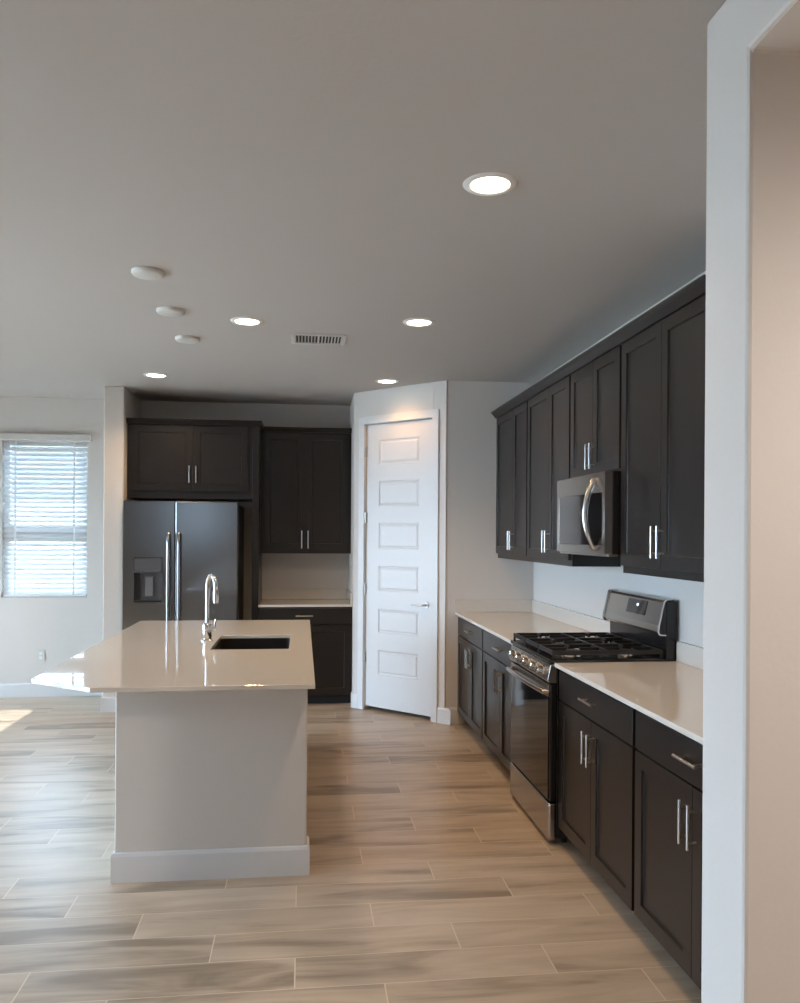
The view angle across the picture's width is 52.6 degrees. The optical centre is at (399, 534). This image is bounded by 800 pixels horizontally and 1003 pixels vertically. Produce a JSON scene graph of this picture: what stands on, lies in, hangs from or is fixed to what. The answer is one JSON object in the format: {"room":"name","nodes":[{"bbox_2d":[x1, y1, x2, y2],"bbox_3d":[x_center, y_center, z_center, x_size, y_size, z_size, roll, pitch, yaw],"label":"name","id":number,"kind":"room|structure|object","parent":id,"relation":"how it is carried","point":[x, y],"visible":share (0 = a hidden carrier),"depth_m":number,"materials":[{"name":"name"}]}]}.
{"room":"kitchen","nodes":[
{"label":"kitchen","id":0,"kind":"room"},
{"bbox_2d":[102,386,140,696],"bbox_3d":[-2.484,0.119,7.251,0.167,2.773,0.730,0,0,-7],"label":"wall","id":1,"kind":"structure","parent":0,"point":[120,404],"depth_m":6.89,"materials":[{"name":"paint"}]},
{"bbox_2d":[100,697,115,712],"bbox_3d":[-2.492,1.440,7.244,0.193,0.130,0.743,0,0,-7],"label":"baseboard","id":2,"kind":"structure","parent":1,"relation":"attached to","point":[107,704],"depth_m":6.87,"materials":[{"name":"white paint"}]},
{"bbox_2d":[0,397,349,682],"bbox_3d":[-2.296,0.120,7.711,6.760,2.773,0.140,0,0,-7],"label":"wall","id":3,"kind":"structure","parent":0,"point":[65,627],"depth_m":7.57,"materials":[{"name":"paint"}]},
{"bbox_2d":[37,649,44,661],"bbox_3d":[-3.332,1.118,7.513,0.072,0.116,0.007,0,0,-7],"label":"wall outlet","id":4,"kind":"object","parent":3,"relation":"attached to","point":[40,652],"visible":1,"depth_m":7.51,"materials":[{"name":"white plastic"}]},
{"bbox_2d":[4,441,87,596],"bbox_3d":[-3.311,-0.150,7.612,0.762,1.460,0.055,0,0,-7],"label":"window","id":5,"kind":"structure","parent":3,"relation":"in","point":[5,441],"depth_m":7.59,"materials":[{"name":"white paint"}]},
{"bbox_2d":[0,433,92,596],"bbox_3d":[-3.300,-0.180,7.517,0.852,1.508,0.118,0,0,-7],"label":"window blind","id":6,"kind":"object","parent":5,"relation":"attached to","point":[14,546],"visible":1,"depth_m":7.55,"materials":[{"name":"white plastic"}]},
{"bbox_2d":[0,683,101,697],"bbox_3d":[-4.072,1.431,7.422,2.901,0.130,0.012,0,0,-7],"label":"baseboard","id":7,"kind":"structure","parent":3,"relation":"attached to","point":[6,689],"depth_m":7.50,"materials":[{"name":"white paint"}]},
{"bbox_2d":[127,424,252,501],"bbox_3d":[-1.868,-0.641,7.361,1.070,0.647,0.654,0,0,-7],"label":"upper cabinet","id":8,"kind":"object","parent":3,"relation":"attached to","point":[166,462],"visible":1,"depth_m":7.08,"materials":[{"name":"brown wood"}]},
{"bbox_2d":[126,418,351,433],"bbox_3d":[-1.424,-0.977,7.412,1.960,0.054,0.659,0,0,-7],"label":"crown molding","id":9,"kind":"structure","parent":8,"relation":"on","point":[129,420],"depth_m":7.09,"materials":[{"name":"brown wood"}]},
{"bbox_2d":[262,588,346,598],"bbox_3d":[-0.919,0.565,7.796,0.806,0.100,0.020,0,0,-7],"label":"backsplash","id":10,"kind":"structure","parent":3,"relation":"attached to","point":[301,593],"depth_m":7.79,"materials":[{"name":"beige stone"}]},
{"bbox_2d":[261,432,350,553],"bbox_3d":[-0.882,-0.388,7.621,0.828,1.117,0.374,0,0,-7],"label":"upper cabinet","id":11,"kind":"object","parent":3,"relation":"attached to","point":[306,477],"visible":1,"depth_m":7.47,"materials":[{"name":"brown wood"}]},
{"bbox_2d":[0,696,700,1002],"bbox_3d":[-0.933,1.565,2.236,8.180,0.100,11.340,0,0,-7],"label":"floor","id":12,"kind":"structure","parent":0,"point":[427,881],"depth_m":3.36,"materials":[{"name":"brown wood"}]},
{"bbox_2d":[123,501,243,629],"bbox_3d":[-1.909,0.611,7.236,0.954,1.797,0.817,0,0,-7],"label":"refrigerator","id":13,"kind":"object","parent":12,"relation":"on","point":[171,548],"visible":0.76,"depth_m":6.90,"materials":[{"name":"grey metal"}]},
{"bbox_2d":[110,689,309,883],"bbox_3d":[-0.963,1.076,4.689,0.858,0.878,2.270,0,0,-7],"label":"kitchen island","id":14,"kind":"object","parent":12,"relation":"on","point":[209,785],"visible":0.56,"depth_m":3.57,"materials":[{"name":"paint"}]},
{"bbox_2d":[31,620,314,692],"bbox_3d":[-1.099,0.624,4.558,1.197,0.020,2.562,0,0,-7],"label":"island countertop","id":15,"kind":"structure","parent":14,"relation":"on","point":[145,656],"depth_m":3.92,"materials":[{"name":"beige stone"}]},
{"bbox_2d":[201,574,218,641],"bbox_3d":[-1.075,0.418,4.652,0.084,0.392,0.186,0,0,-43],"label":"faucet","id":16,"kind":"object","parent":15,"relation":"on","point":[207,628],"visible":1,"depth_m":4.67,"materials":[{"name":"silver metal"}]},
{"bbox_2d":[212,638,289,649],"bbox_3d":[-0.850,0.743,4.675,0.460,0.214,0.655,0,0,-7],"label":"sink","id":17,"kind":"object","parent":15,"relation":"in","point":[234,643],"visible":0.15,"depth_m":4.98,"materials":[{"name":"black metal"}]},
{"bbox_2d":[252,426,261,619],"bbox_3d":[-1.315,0.276,7.454,0.060,2.474,0.604,0,0,-7],"label":"panel","id":18,"kind":"object","parent":12,"relation":"on","point":[256,461],"visible":0.46,"depth_m":7.15,"materials":[{"name":"brown wood"}]},
{"bbox_2d":[258,607,351,703],"bbox_3d":[-0.874,1.076,7.474,0.828,0.878,0.670,0,0,-7],"label":"base cabinet","id":19,"kind":"object","parent":12,"relation":"on","point":[331,627],"visible":0.4,"depth_m":7.21,"materials":[{"name":"brown wood"}]},
{"bbox_2d":[258,588,352,606],"bbox_3d":[-0.872,0.576,7.482,0.828,0.121,0.654,0,0,-7],"label":"countertop","id":20,"kind":"structure","parent":19,"relation":"on","point":[301,597],"depth_m":7.75,"materials":[{"name":"beige stone"}]},
{"bbox_2d":[457,617,483,738],"bbox_3d":[0.812,1.087,6.131,0.662,0.878,0.917,0,0,-7],"label":"base cabinet","id":21,"kind":"object","parent":12,"relation":"on","point":[470,637],"visible":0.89,"depth_m":6.02,"materials":[{"name":"brown wood"}]},
{"bbox_2d":[482,630,511,770],"bbox_3d":[0.921,1.087,5.220,0.662,0.878,0.914,0,0,-7],"label":"base cabinet","id":22,"kind":"object","parent":12,"relation":"on","point":[496,730],"visible":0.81,"depth_m":5.18,"materials":[{"name":"brown wood"}]},
{"bbox_2d":[455,600,609,643],"bbox_3d":[0.877,0.587,5.678,0.647,0.121,1.834,0,0,-7],"label":"countertop","id":23,"kind":"structure","parent":22,"relation":"on","point":[500,618],"depth_m":5.93,"materials":[{"name":"beige stone"}]},
{"bbox_2d":[506,589,676,842],"bbox_3d":[0.991,0.922,4.382,0.703,1.210,0.759,0,0,-7],"label":"gas range","id":24,"kind":"object","parent":12,"relation":"on","point":[643,628],"visible":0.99,"depth_m":4.21,"materials":[{"name":"silver metal"}]},
{"bbox_2d":[511,632,664,663],"bbox_3d":[0.984,0.603,4.381,0.594,0.062,0.759,0,0,-7],"label":"cooktop","id":25,"kind":"object","parent":24,"relation":"in","point":[561,647],"depth_m":4.22,"materials":[{"name":"metal"}]},
{"bbox_2d":[558,670,637,910],"bbox_3d":[1.122,1.089,3.553,0.662,0.878,0.914,0,0,-7],"label":"base cabinet","id":26,"kind":"object","parent":12,"relation":"on","point":[596,765],"visible":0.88,"depth_m":3.43,"materials":[{"name":"brown wood"}]},
{"bbox_2d":[634,711,702,989],"bbox_3d":[1.239,1.089,2.572,0.662,0.878,1.060,0,0,-7],"label":"base cabinet","id":27,"kind":"object","parent":12,"relation":"on","point":[668,763],"visible":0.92,"depth_m":2.77,"materials":[{"name":"brown wood"}]},
{"bbox_2d":[555,641,703,744],"bbox_3d":[1.196,0.589,3.026,0.647,0.121,1.975,0,0,-7],"label":"countertop","id":28,"kind":"structure","parent":27,"relation":"on","point":[670,693],"depth_m":3.42,"materials":[{"name":"beige stone"}]},
{"bbox_2d":[349,393,354,691],"bbox_3d":[-0.404,0.132,7.505,0.100,2.773,0.720,0,0,-7],"label":"wall","id":29,"kind":"structure","parent":0,"point":[352,405],"depth_m":7.32,"materials":[{"name":"paint"}]},
{"bbox_2d":[346,588,352,603],"bbox_3d":[-0.471,0.568,7.531,0.020,0.100,0.653,0,0,-7],"label":"backsplash","id":30,"kind":"structure","parent":29,"relation":"attached to","point":[349,595],"depth_m":7.34,"materials":[{"name":"beige stone"}]},
{"bbox_2d":[351,692,356,707],"bbox_3d":[-0.412,1.453,7.139,0.035,0.130,0.114,0,0,-32],"label":"baseboard","id":31,"kind":"structure","parent":29,"relation":"attached to","point":[353,695],"depth_m":7.12,"materials":[{"name":"white paint"}]},
{"bbox_2d":[0,0,725,405],"bbox_3d":[-0.915,-1.318,2.236,8.180,0.120,11.340,0,0,-7],"label":"ceiling","id":32,"kind":"structure","parent":0,"point":[293,166],"depth_m":2.92,"materials":[{"name":"paint"}]},
{"bbox_2d":[131,266,164,279],"bbox_3d":[-1.204,-1.247,3.871,0.154,0.024,0.154,0,0,-7],"label":"cover plate","id":33,"kind":"object","parent":32,"relation":"attached to","point":[142,272],"visible":1,"depth_m":3.83,"materials":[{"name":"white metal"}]},
{"bbox_2d":[143,373,168,377],"bbox_3d":[-1.928,-1.260,6.397,0.194,0.006,0.194,0,0,-7],"label":"recessed light","id":34,"kind":"object","parent":32,"relation":"in","point":[154,375],"visible":1,"depth_m":6.39,"materials":[{"name":"white plastic"}]},
{"bbox_2d":[156,306,184,316],"bbox_3d":[-1.285,-1.248,4.534,0.154,0.024,0.154,0,0,-7],"label":"cover plate","id":35,"kind":"object","parent":32,"relation":"attached to","point":[169,311],"visible":1,"depth_m":4.50,"materials":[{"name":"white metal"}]},
{"bbox_2d":[175,335,199,343],"bbox_3d":[-1.360,-1.248,5.181,0.154,0.024,0.154,0,0,-7],"label":"cover plate","id":36,"kind":"object","parent":32,"relation":"attached to","point":[187,339],"visible":1,"depth_m":5.14,"materials":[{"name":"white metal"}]},
{"bbox_2d":[230,317,263,325],"bbox_3d":[-0.899,-1.254,4.759,0.194,0.006,0.194,0,0,-7],"label":"recessed light","id":37,"kind":"object","parent":32,"relation":"in","point":[245,321],"visible":1,"depth_m":4.75,"materials":[{"name":"white plastic"}]},
{"bbox_2d":[291,333,346,344],"bbox_3d":[-0.521,-1.249,5.174,0.348,0.012,0.250,0,0,-7],"label":"ceiling vent","id":38,"kind":"object","parent":32,"relation":"in","point":[296,338],"visible":1,"depth_m":5.17,"materials":[{"name":"white metal"}]},
{"bbox_2d":[375,379,398,383],"bbox_3d":[-0.105,-1.249,6.587,0.194,0.006,0.194,0,0,-7],"label":"recessed light","id":39,"kind":"object","parent":32,"relation":"in","point":[383,381],"visible":1,"depth_m":6.58,"materials":[{"name":"white plastic"}]},
{"bbox_2d":[403,318,434,326],"bbox_3d":[0.111,-1.248,4.757,0.194,0.006,0.194,0,0,-7],"label":"recessed light","id":40,"kind":"object","parent":32,"relation":"in","point":[414,322],"visible":1,"depth_m":4.75,"materials":[{"name":"white plastic"}]},
{"bbox_2d":[463,172,516,195],"bbox_3d":[0.320,-1.246,2.884,0.194,0.006,0.194,0,0,-7],"label":"recessed light","id":41,"kind":"object","parent":32,"relation":"in","point":[486,183],"visible":1,"depth_m":2.87,"materials":[{"name":"white plastic"}]},
{"bbox_2d":[353,380,447,707],"bbox_3d":[0.011,0.132,6.878,0.990,2.777,0.105,0,0,38],"label":"wall","id":42,"kind":"structure","parent":0,"point":[431,395],"depth_m":6.66,"materials":[{"name":"paint"}]},
{"bbox_2d":[357,409,438,722],"bbox_3d":[-0.008,0.247,6.856,0.856,2.548,0.160,0,0,38],"label":"door","id":43,"kind":"structure","parent":42,"relation":"in","point":[398,493],"depth_m":6.84,"materials":[{"name":"white paint"}]},
{"bbox_2d":[446,380,534,722],"bbox_3d":[0.724,0.139,6.634,0.731,2.773,0.100,0,0,-7],"label":"wall","id":44,"kind":"structure","parent":0,"point":[475,571],"depth_m":6.57,"materials":[{"name":"paint"}]},
{"bbox_2d":[437,707,457,724],"bbox_3d":[0.383,1.458,6.522,0.170,0.130,0.080,0,0,6],"label":"baseboard","id":45,"kind":"structure","parent":44,"relation":"attached to","point":[448,715],"depth_m":6.54,"materials":[{"name":"white paint"}]},
{"bbox_2d":[455,600,531,611],"bbox_3d":[0.769,0.576,6.578,0.647,0.100,0.020,0,0,-7],"label":"backsplash","id":46,"kind":"structure","parent":44,"relation":"attached to","point":[460,605],"depth_m":6.57,"materials":[{"name":"beige stone"}]},
{"bbox_2d":[533,271,705,660],"bbox_3d":[1.351,0.143,5.064,0.140,2.773,5.987,0,0,-7],"label":"wall","id":47,"kind":"structure","parent":0,"point":[583,590],"depth_m":5.01,"materials":[{"name":"paint"}]},
{"bbox_2d":[496,401,528,560],"bbox_3d":[0.974,-0.381,6.149,0.353,1.133,0.917,0,0,-7],"label":"upper cabinet","id":48,"kind":"object","parent":47,"relation":"attached to","point":[512,427],"visible":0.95,"depth_m":6.07,"materials":[{"name":"brown wood"}]},
{"bbox_2d":[531,600,609,632],"bbox_3d":[1.190,0.578,5.705,0.020,0.100,1.813,0,0,-7],"label":"backsplash","id":49,"kind":"structure","parent":47,"relation":"attached to","point":[583,621],"depth_m":5.62,"materials":[{"name":"beige stone"}]},
{"bbox_2d":[527,375,620,566],"bbox_3d":[1.084,-0.380,5.239,0.353,1.133,0.914,0,0,-7],"label":"upper cabinet","id":50,"kind":"object","parent":47,"relation":"attached to","point":[549,411],"visible":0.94,"depth_m":5.16,"materials":[{"name":"brown wood"}]},
{"bbox_2d":[570,345,621,477],"bbox_3d":[1.185,-0.632,4.404,0.353,0.628,0.764,0,0,-7],"label":"upper cabinet","id":51,"kind":"object","parent":47,"relation":"attached to","point":[595,430],"visible":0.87,"depth_m":4.33,"materials":[{"name":"brown wood"}]},
{"bbox_2d":[557,471,620,556],"bbox_3d":[1.128,-0.104,4.398,0.461,0.424,0.759,0,0,-7],"label":"microwave","id":52,"kind":"object","parent":51,"relation":"attached to","point":[588,506],"visible":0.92,"depth_m":4.13,"materials":[{"name":"silver metal"}]},
{"bbox_2d":[620,294,705,581],"bbox_3d":[1.284,-0.379,3.571,0.353,1.133,0.915,0,0,-7],"label":"upper cabinet","id":53,"kind":"object","parent":47,"relation":"attached to","point":[663,382],"visible":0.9,"depth_m":3.50,"materials":[{"name":"brown wood"}]},
{"bbox_2d":[491,274,705,417],"bbox_3d":[1.129,-0.971,4.861,0.360,0.050,3.514,0,0,-7],"label":"crown molding","id":54,"kind":"structure","parent":53,"relation":"on","point":[696,289],"depth_m":3.98,"materials":[{"name":"brown wood"}]},
{"bbox_2d":[677,641,703,669],"bbox_3d":[1.507,0.580,3.063,0.020,0.100,1.974,0,0,-7],"label":"backsplash","id":55,"kind":"structure","parent":47,"relation":"attached to","point":[689,654],"depth_m":3.90,"materials":[{"name":"beige stone"}]},
{"bbox_2d":[701,0,799,1002],"bbox_3d":[1.164,0.141,-0.528,0.252,2.773,5.073,0,0,-7],"label":"wall pillar","id":56,"kind":"structure","parent":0,"point":[751,813],"depth_m":1.79,"materials":[{"name":"paint"}]},
{"label":"outside","id":57,"kind":"structure","parent":0,"visible":0},
{"bbox_3d":[-7.657,1.708,21.743,90.000,0.230,105.000,0,0,-7],"label":"terrain","id":58,"kind":"structure","parent":57,"visible":0},
{"bbox_2d":[11,503,83,580],"bbox_3d":[-2.439,0.571,11.895,26.000,2.110,0.200,0,0,-7],"label":"wall","id":59,"kind":"structure","parent":58,"relation":"on","point":[11,503],"depth_m":11.49,"materials":[{"name":"paint"}]},
{"bbox_2d":[11,446,84,499],"bbox_3d":[-19.730,-1.942,46.981,22.800,6.920,9.000,0,0,-7],"label":"house","id":60,"kind":"structure","parent":58,"relation":"on","point":[12,446],"depth_m":43.07,"materials":[{"name":"white"}]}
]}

